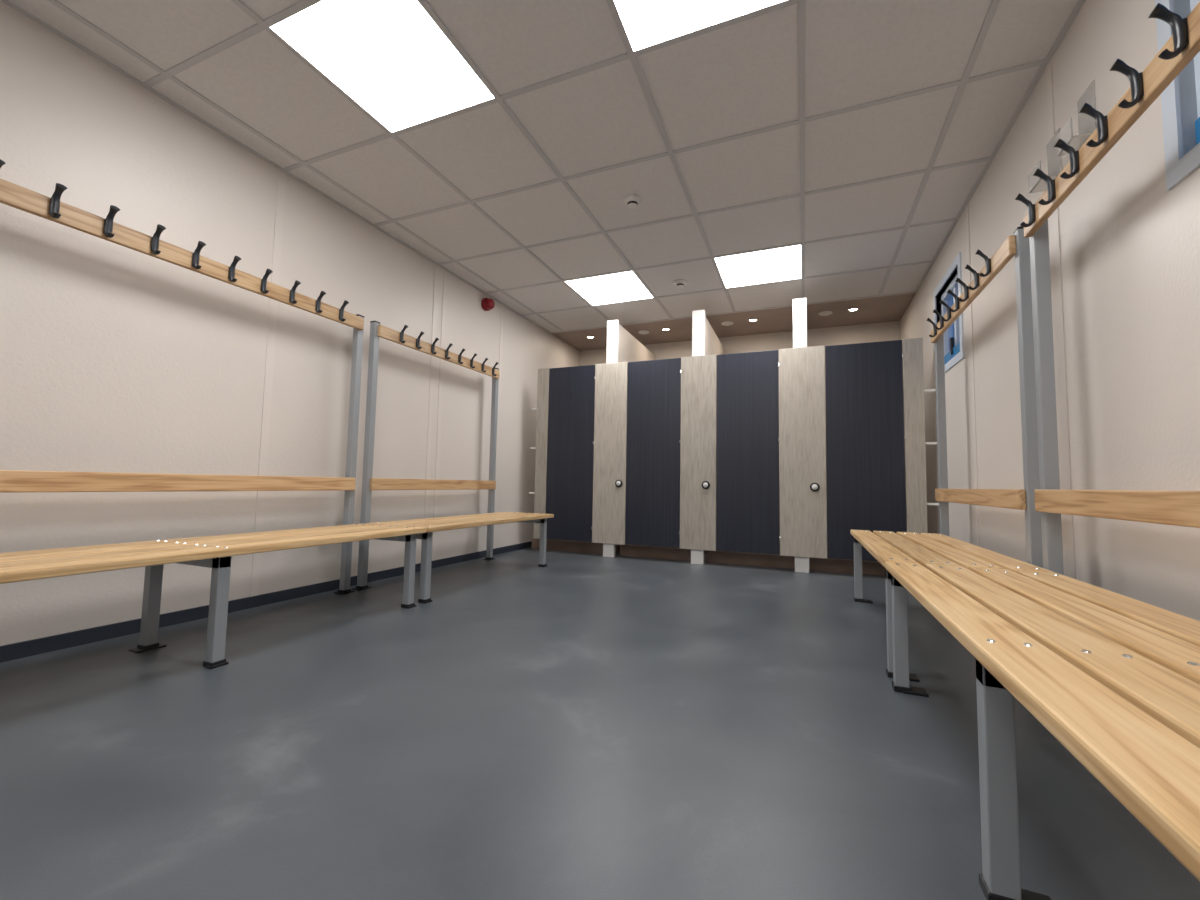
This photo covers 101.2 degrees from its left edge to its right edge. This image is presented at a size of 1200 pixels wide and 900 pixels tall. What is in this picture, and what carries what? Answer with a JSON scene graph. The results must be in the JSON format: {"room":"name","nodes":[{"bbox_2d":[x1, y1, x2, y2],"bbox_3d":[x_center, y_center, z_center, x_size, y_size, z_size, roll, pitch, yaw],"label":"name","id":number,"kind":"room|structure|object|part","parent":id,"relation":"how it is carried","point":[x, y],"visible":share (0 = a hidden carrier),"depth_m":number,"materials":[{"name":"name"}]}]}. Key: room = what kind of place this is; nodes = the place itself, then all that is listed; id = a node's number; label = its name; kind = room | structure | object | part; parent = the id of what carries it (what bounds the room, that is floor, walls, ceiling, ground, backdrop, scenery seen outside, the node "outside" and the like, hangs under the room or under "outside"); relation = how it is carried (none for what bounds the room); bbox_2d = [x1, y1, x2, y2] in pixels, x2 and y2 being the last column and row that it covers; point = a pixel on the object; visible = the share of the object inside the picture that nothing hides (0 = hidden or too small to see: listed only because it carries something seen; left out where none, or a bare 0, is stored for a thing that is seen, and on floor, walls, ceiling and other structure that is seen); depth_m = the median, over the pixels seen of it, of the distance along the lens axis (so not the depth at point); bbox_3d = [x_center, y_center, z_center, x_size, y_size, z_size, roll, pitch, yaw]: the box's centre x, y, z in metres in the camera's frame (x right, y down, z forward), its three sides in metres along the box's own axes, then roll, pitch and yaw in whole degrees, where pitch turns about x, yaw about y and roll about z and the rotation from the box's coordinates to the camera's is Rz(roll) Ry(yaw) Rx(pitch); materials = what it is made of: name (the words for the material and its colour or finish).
{"room":"changing room","nodes":[
{"label":"changing room","id":0,"kind":"room"},
{"bbox_2d":[0,1,579,645],"bbox_3d":[-1.858,-0.370,2.345,0.100,2.288,8.250,-1,-4,22],"label":"wall","id":1,"kind":"structure","parent":0,"point":[114,357],"depth_m":2.23,"materials":[{"name":"beige paint"}]},
{"bbox_2d":[0,541,531,662],"bbox_3d":[-1.827,0.743,2.247,0.012,0.055,8.050,-1,-4,22],"label":"baseboard","id":2,"kind":"structure","parent":1,"relation":"attached to","point":[18,650],"depth_m":2.20,"materials":[{"name":"grey plastic"}]},
{"bbox_2d":[250,169,285,596],"bbox_3d":[-1.716,-0.378,2.552,0.004,2.227,0.040,-1,-4,22],"label":"trim","id":3,"kind":"structure","parent":1,"relation":"attached to","point":[272,319],"depth_m":2.55,"materials":[{"name":"white"}]},
{"bbox_2d":[424,264,438,517],"bbox_3d":[-1.258,-0.293,3.658,0.004,2.227,0.040,-1,-4,22],"label":"trim","id":4,"kind":"structure","parent":1,"relation":"attached to","point":[436,271],"depth_m":3.66,"materials":[{"name":"white"}]},
{"bbox_2d":[432,269,447,560],"bbox_3d":[-1.220,-0.286,3.750,0.004,2.227,0.040,-1,-4,22],"label":"trim","id":5,"kind":"structure","parent":1,"relation":"attached to","point":[441,370],"depth_m":3.75,"materials":[{"name":"white"}]},
{"bbox_2d":[481,298,494,310],"bbox_3d":[-0.966,-1.269,4.284,0.083,0.110,0.110,-1,-4,22],"label":"fire alarm sounder","id":6,"kind":"object","parent":1,"relation":"attached to","point":[487,304],"visible":1,"depth_m":4.25,"materials":[{"name":"red plastic"}]},
{"bbox_2d":[493,304,503,548],"bbox_3d":[-0.922,-0.232,4.469,0.004,2.227,0.040,-1,-4,22],"label":"trim","id":7,"kind":"structure","parent":1,"relation":"attached to","point":[502,305],"depth_m":4.47,"materials":[{"name":"white"}]},
{"bbox_2d":[0,0,1084,333],"bbox_3d":[-0.367,-1.579,1.349,3.638,0.056,7.384,-1,-4,22],"label":"ceiling","id":8,"kind":"structure","parent":0,"point":[858,135],"depth_m":2.29,"materials":[{"name":"tile"}]},
{"bbox_2d":[271,0,493,131],"bbox_3d":[-0.825,-1.522,1.946,0.574,0.004,0.574,-1,-4,22],"label":"ceiling light","id":9,"kind":"object","parent":8,"relation":"in","point":[390,56],"visible":1,"depth_m":1.91,"materials":[{"name":"white plastic"}]},
{"bbox_2d":[566,271,652,304],"bbox_3d":[0.091,-1.354,4.158,0.574,0.004,0.574,-1,-4,22],"label":"ceiling light","id":10,"kind":"object","parent":8,"relation":"in","point":[625,286],"visible":1,"depth_m":4.13,"materials":[{"name":"white plastic"}]},
{"bbox_2d":[624,194,641,208],"bbox_3d":[0.188,-1.421,2.841,0.104,0.046,0.104,-1,-4,22],"label":"smoke detector","id":11,"kind":"object","parent":8,"relation":"attached to","point":[632,201],"visible":1,"depth_m":2.81,"materials":[{"name":"white plastic"}]},
{"bbox_2d":[638,330,648,333],"bbox_3d":[0.472,-1.261,5.304,0.120,0.020,0.120,-1,-4,22],"label":"ceiling vent","id":12,"kind":"object","parent":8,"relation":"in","point":[641,331],"visible":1,"depth_m":5.27,"materials":[{"name":"white plastic"}]},
{"bbox_2d":[674,279,686,287],"bbox_3d":[0.648,-1.335,3.978,0.104,0.046,0.104,-1,-4,22],"label":"smoke detector","id":13,"kind":"object","parent":8,"relation":"attached to","point":[680,283],"visible":1,"depth_m":3.95,"materials":[{"name":"white plastic"}]},
{"bbox_2d":[614,0,783,50],"bbox_3d":[0.284,-1.533,1.488,0.574,0.004,0.574,-1,-4,22],"label":"ceiling light","id":14,"kind":"object","parent":8,"relation":"in","point":[646,23],"visible":1,"depth_m":1.72,"materials":[{"name":"white plastic"}]},
{"bbox_2d":[721,321,733,325],"bbox_3d":[1.285,-1.269,4.968,0.120,0.020,0.120,-1,-4,22],"label":"ceiling vent","id":15,"kind":"object","parent":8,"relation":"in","point":[727,323],"visible":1,"depth_m":4.95,"materials":[{"name":"white plastic"}]},
{"bbox_2d":[748,318,757,321],"bbox_3d":[1.509,-1.278,4.854,0.090,0.008,0.090,-1,-4,22],"label":"recessed light","id":16,"kind":"object","parent":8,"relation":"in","point":[752,319],"visible":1,"depth_m":4.85,"materials":[{"name":"silver metal"}]},
{"bbox_2d":[715,245,800,287],"bbox_3d":[1.200,-1.365,3.700,0.574,0.004,0.574,-1,-4,22],"label":"ceiling light","id":17,"kind":"object","parent":8,"relation":"in","point":[780,264],"visible":1,"depth_m":3.67,"materials":[{"name":"white plastic"}]},
{"bbox_2d":[819,311,832,315],"bbox_3d":[2.117,-1.277,4.624,0.120,0.020,0.120,-1,-4,22],"label":"ceiling vent","id":18,"kind":"object","parent":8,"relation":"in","point":[823,313],"visible":1,"depth_m":4.60,"materials":[{"name":"white plastic"}]},
{"bbox_2d":[848,308,858,311],"bbox_3d":[2.322,-1.286,4.518,0.090,0.008,0.090,-1,-4,22],"label":"recessed light","id":19,"kind":"object","parent":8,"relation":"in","point":[850,309],"visible":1,"depth_m":4.51,"materials":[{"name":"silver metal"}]},
{"bbox_2d":[0,547,1199,899],"bbox_3d":[-0.246,0.805,1.587,3.638,0.100,8.250,-1,-4,22],"label":"floor","id":20,"kind":"structure","parent":0,"point":[580,725],"depth_m":1.16,"materials":[{"name":"concrete"}]},
{"bbox_2d":[0,159,426,668],"bbox_3d":[-1.556,-0.074,1.879,0.630,1.646,2.025,-1,-4,22],"label":"bench","id":21,"kind":"object","parent":20,"relation":"on","point":[215,552],"visible":1,"depth_m":1.86,"materials":[{"name":"brown wood"}]},
{"bbox_3d":[-1.760,-0.809,2.066,0.022,0.074,1.850,-1,-4,22],"label":"hook rail","id":22,"kind":"part","parent":21,"relation":"part of","materials":[{"name":"brown wood"}]},
{"bbox_3d":[-1.511,0.553,1.789,0.440,0.360,0.040,-1,-4,22],"label":"frame","id":23,"kind":"part","parent":21,"relation":"part of","materials":[{"name":"silver metal"}]},
{"bbox_3d":[-1.210,0.000,2.732,0.595,1.603,0.130,-1,-4,22],"label":"frame","id":24,"kind":"part","parent":21,"relation":"part of","materials":[{"name":"silver metal"}]},
{"bbox_2d":[352,321,553,603],"bbox_3d":[-0.910,0.044,3.437,0.630,1.646,1.465,-1,-4,22],"label":"bench","id":25,"kind":"object","parent":20,"relation":"on","point":[489,519],"visible":0.94,"depth_m":3.13,"materials":[{"name":"brown wood"}]},
{"bbox_3d":[-1.165,0.008,2.842,0.595,1.603,0.130,-1,-4,22],"label":"frame","id":26,"kind":"part","parent":25,"relation":"part of","materials":[{"name":"silver metal"}]},
{"bbox_3d":[-1.115,-0.691,3.623,0.022,0.074,1.290,-1,-4,22],"label":"hook rail","id":27,"kind":"part","parent":25,"relation":"part of","materials":[{"name":"brown wood"}]},
{"bbox_3d":[-0.672,0.099,4.031,0.595,1.603,0.130,-1,-4,22],"label":"frame","id":28,"kind":"part","parent":25,"relation":"part of","materials":[{"name":"silver metal"}]},
{"bbox_2d":[529,320,655,556],"bbox_3d":[0.008,-0.073,5.174,1.031,2.150,1.358,-1,-4,22],"label":"shower cubicle","id":29,"kind":"object","parent":20,"relation":"on","point":[581,447],"visible":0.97,"depth_m":4.53,"materials":[{"name":"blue laminate"}]},
{"bbox_3d":[-0.277,0.024,4.582,0.475,1.617,0.016,-1,-4,22],"label":"door","id":30,"kind":"part","parent":29,"relation":"part of","materials":[{"name":"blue laminate"}]},
{"bbox_2d":[532,538,619,553],"bbox_3d":[-0.075,0.958,5.232,0.815,0.098,1.160,-1,-4,22],"label":"shower tray","id":31,"kind":"object","parent":29,"relation":"on","point":[551,544],"depth_m":4.70,"materials":[{"name":"brown"}]},
{"bbox_3d":[0.101,-0.119,4.472,0.104,2.150,0.038,-1,-4,22],"label":"partition post","id":32,"kind":"part","parent":29,"relation":"part of","materials":[{"name":"white"}]},
{"bbox_3d":[0.359,-0.118,5.077,0.055,2.040,1.275,-1,-4,22],"label":"partition panel","id":33,"kind":"part","parent":29,"relation":"part of","materials":[{"name":"beige laminate"}]},
{"bbox_2d":[620,310,724,564],"bbox_3d":[0.798,-0.080,4.847,0.891,2.150,1.358,-1,-4,22],"label":"shower cubicle","id":34,"kind":"object","parent":20,"relation":"on","point":[671,487],"visible":1,"depth_m":4.21,"materials":[{"name":"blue laminate"}]},
{"bbox_3d":[0.460,0.016,4.277,0.480,1.617,0.016,-1,-4,22],"label":"door","id":35,"kind":"part","parent":34,"relation":"part of","materials":[{"name":"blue laminate"}]},
{"bbox_2d":[620,544,706,560],"bbox_3d":[0.717,0.951,4.904,0.680,0.098,1.160,-1,-4,22],"label":"shower tray","id":36,"kind":"object","parent":34,"relation":"on","point":[625,550],"depth_m":4.37,"materials":[{"name":"brown"}]},
{"bbox_3d":[0.831,-0.126,4.170,0.104,2.150,0.038,-1,-4,22],"label":"partition post","id":37,"kind":"part","parent":34,"relation":"part of","materials":[{"name":"white laminate"}]},
{"bbox_3d":[1.089,-0.125,4.775,0.055,2.040,1.275,-1,-4,22],"label":"partition panel","id":38,"kind":"part","parent":34,"relation":"part of","materials":[{"name":"beige laminate"}]},
{"bbox_2d":[707,298,826,572],"bbox_3d":[1.544,-0.087,4.538,0.926,2.150,1.358,-1,-4,22],"label":"shower cubicle","id":39,"kind":"object","parent":20,"relation":"on","point":[766,402],"visible":1,"depth_m":3.90,"materials":[{"name":"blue laminate"}]},
{"bbox_3d":[1.187,0.009,3.976,0.485,1.617,0.016,-1,-4,22],"label":"door","id":40,"kind":"part","parent":39,"relation":"part of","materials":[{"name":"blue laminate"}]},
{"bbox_2d":[707,551,794,568],"bbox_3d":[1.454,0.944,4.599,0.695,0.098,1.160,-1,-4,22],"label":"shower tray","id":41,"kind":"object","parent":39,"relation":"on","point":[726,557],"depth_m":4.06,"materials":[{"name":"brown"}]},
{"bbox_3d":[1.575,-0.133,3.862,0.104,2.150,0.038,-1,-4,22],"label":"partition post","id":42,"kind":"part","parent":39,"relation":"part of","materials":[{"name":"white"}]},
{"bbox_2d":[809,338,938,575],"bbox_3d":[2.248,0.108,4.238,0.842,1.746,1.337,-1,-4,22],"label":"shower cubicle","id":43,"kind":"object","parent":20,"relation":"on","point":[868,420],"visible":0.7,"depth_m":3.63,"materials":[{"name":"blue laminate"}]},
{"bbox_2d":[809,547,884,575],"bbox_3d":[2.232,0.936,4.278,0.768,0.098,1.160,-1,-4,22],"label":"shower tray","id":44,"kind":"object","parent":43,"relation":"on","point":[816,564],"depth_m":3.80,"materials":[{"name":"brown"}]},
{"bbox_3d":[1.962,0.002,3.655,0.512,1.617,0.016,-1,-4,22],"label":"door","id":45,"kind":"part","parent":43,"relation":"part of","materials":[{"name":"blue laminate"}]},
{"bbox_2d":[850,226,1052,681],"bbox_3d":[1.532,0.015,2.340,0.529,1.646,1.505,-1,-4,22],"label":"bench","id":46,"kind":"object","parent":20,"relation":"on","point":[924,549],"visible":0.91,"depth_m":1.87,"materials":[{"name":"brown wood"}]},
{"bbox_3d":[1.765,0.067,2.904,0.509,1.603,0.230,-1,-4,22],"label":"frame","id":47,"kind":"part","parent":46,"relation":"part of","materials":[{"name":"silver metal"}]},
{"bbox_3d":[1.769,-0.721,2.398,0.022,0.074,1.230,-1,-4,22],"label":"hook rail","id":48,"kind":"part","parent":46,"relation":"part of","materials":[{"name":"brown wood"}]},
{"bbox_2d":[885,1,1199,899],"bbox_3d":[0.911,-0.099,0.843,0.529,1.646,2.035,-1,-4,22],"label":"bench","id":49,"kind":"object","parent":20,"relation":"on","point":[1113,677],"visible":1,"depth_m":0.83,"materials":[{"name":"brown wood"}]},
{"bbox_3d":[1.246,-0.028,1.651,0.509,1.603,0.230,-1,-4,22],"label":"frame","id":50,"kind":"part","parent":49,"relation":"part of","materials":[{"name":"silver metal"}]},
{"bbox_3d":[0.830,0.524,0.723,0.440,0.360,0.040,-1,-4,22],"label":"frame","id":51,"kind":"part","parent":49,"relation":"part of","materials":[{"name":"silver metal"}]},
{"bbox_3d":[1.148,-0.834,0.901,0.022,0.074,1.760,-1,-4,22],"label":"hook rail","id":52,"kind":"part","parent":49,"relation":"part of","materials":[{"name":"brown wood"}]},
{"bbox_2d":[551,293,915,350],"bbox_3d":[1.206,-1.293,5.145,3.638,0.050,0.878,-1,-4,22],"label":"ceiling","id":53,"kind":"structure","parent":0,"point":[890,308],"depth_m":4.91,"materials":[{"name":"beige paint"}]},
{"bbox_2d":[579,321,899,546],"bbox_3d":[1.332,-0.100,5.424,3.438,2.288,0.100,-1,-4,22],"label":"wall","id":54,"kind":"structure","parent":0,"point":[883,331],"depth_m":5.20,"materials":[{"name":"beige paint"}]},
{"bbox_2d":[900,0,1199,620],"bbox_3d":[1.411,-0.401,0.992,0.100,2.288,8.250,-1,-4,22],"label":"wall","id":55,"kind":"structure","parent":0,"point":[1130,244],"depth_m":1.57,"materials":[{"name":"beige paint"}]},
{"bbox_2d":[933,252,963,372],"bbox_3d":[2.284,-0.841,3.214,0.038,0.640,0.650,-1,-4,22],"label":"surround","id":56,"kind":"object","parent":55,"relation":"attached to","point":[956,263],"visible":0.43,"depth_m":3.08,"materials":[{"name":"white plastic"}]},
{"bbox_2d":[941,273,958,355],"bbox_3d":[2.331,-0.841,3.200,0.060,0.540,0.560,-1,-4,22],"label":"frame","id":57,"kind":"object","parent":55,"relation":"attached to","point":[953,286],"visible":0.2,"depth_m":3.29,"materials":[{"name":"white plastic"}]},
{"bbox_2d":[947,295,953,306],"bbox_3d":[2.392,-1.014,3.357,0.006,0.081,0.147,-1,-4,22],"label":"glass","id":58,"kind":"object","parent":55,"relation":"attached to","point":[950,303],"depth_m":3.36,"materials":[{"name":"blue"}]},
{"bbox_2d":[944,342,959,363],"bbox_3d":[2.295,-0.616,3.198,0.007,0.089,0.552,-1,-4,22],"label":"strip","id":59,"kind":"object","parent":55,"relation":"attached to","point":[956,349],"visible":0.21,"depth_m":3.18,"materials":[{"name":"blue"}]},
{"bbox_2d":[950,337,953,354],"bbox_3d":[2.291,-0.676,3.204,0.020,0.110,0.024,-1,-4,22],"label":"handle","id":60,"kind":"object","parent":55,"relation":"attached to","point":[951,338],"visible":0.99,"depth_m":3.19,"materials":[{"name":"black plastic"}]},
{"bbox_2d":[948,323,959,350],"bbox_3d":[2.368,-0.768,3.292,0.006,0.162,0.261,-1,-4,22],"label":"glass","id":61,"kind":"object","parent":55,"relation":"attached to","point":[951,333],"depth_m":3.34,"materials":[{"name":"blue glass"}]},
{"bbox_2d":[966,203,979,546],"bbox_3d":[2.079,-0.294,2.742,0.004,2.227,0.040,-1,-4,22],"label":"trim","id":62,"kind":"structure","parent":55,"relation":"attached to","point":[967,205],"depth_m":2.74,"materials":[{"name":"white"}]},
{"bbox_2d":[1028,128,1061,192],"bbox_3d":[1.671,-1.085,1.853,0.065,0.180,0.100,-1,-4,22],"label":"bracket","id":63,"kind":"object","parent":55,"relation":"attached to","point":[1054,163],"visible":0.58,"depth_m":1.85,"materials":[{"name":"white"}]},
{"bbox_2d":[1046,59,1075,578],"bbox_3d":[1.690,-0.365,1.802,0.004,2.227,0.040,-1,-4,22],"label":"trim","id":64,"kind":"structure","parent":55,"relation":"attached to","point":[1049,75],"depth_m":1.80,"materials":[{"name":"white"}]},
{"bbox_2d":[1056,80,1096,156],"bbox_3d":[1.583,-1.101,1.641,0.065,0.180,0.100,-1,-4,22],"label":"bracket","id":65,"kind":"object","parent":55,"relation":"attached to","point":[1087,124],"visible":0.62,"depth_m":1.62,"materials":[{"name":"white"}]},
{"bbox_2d":[1155,0,1199,190],"bbox_3d":[1.296,-1.022,0.832,0.038,0.640,0.980,-1,-4,22],"label":"surround","id":66,"kind":"object","parent":55,"relation":"attached to","point":[1178,167],"visible":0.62,"depth_m":1.24,"materials":[{"name":"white plastic"}]},
{"bbox_2d":[1190,0,1199,117],"bbox_3d":[1.342,-1.022,0.813,0.060,0.540,0.880,-1,-4,22],"label":"frame","id":67,"kind":"object","parent":55,"relation":"attached to","point":[1193,3],"visible":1,"depth_m":1.22,"materials":[{"name":"blue plastic"}]},
{"bbox_2d":[1195,117,1199,144],"bbox_3d":[1.306,-0.798,0.811,0.007,0.089,0.872,-1,-4,22],"label":"strip","id":68,"kind":"object","parent":55,"relation":"attached to","point":[1197,122],"visible":0.75,"depth_m":1.21,"materials":[{"name":"blue"}]}
]}

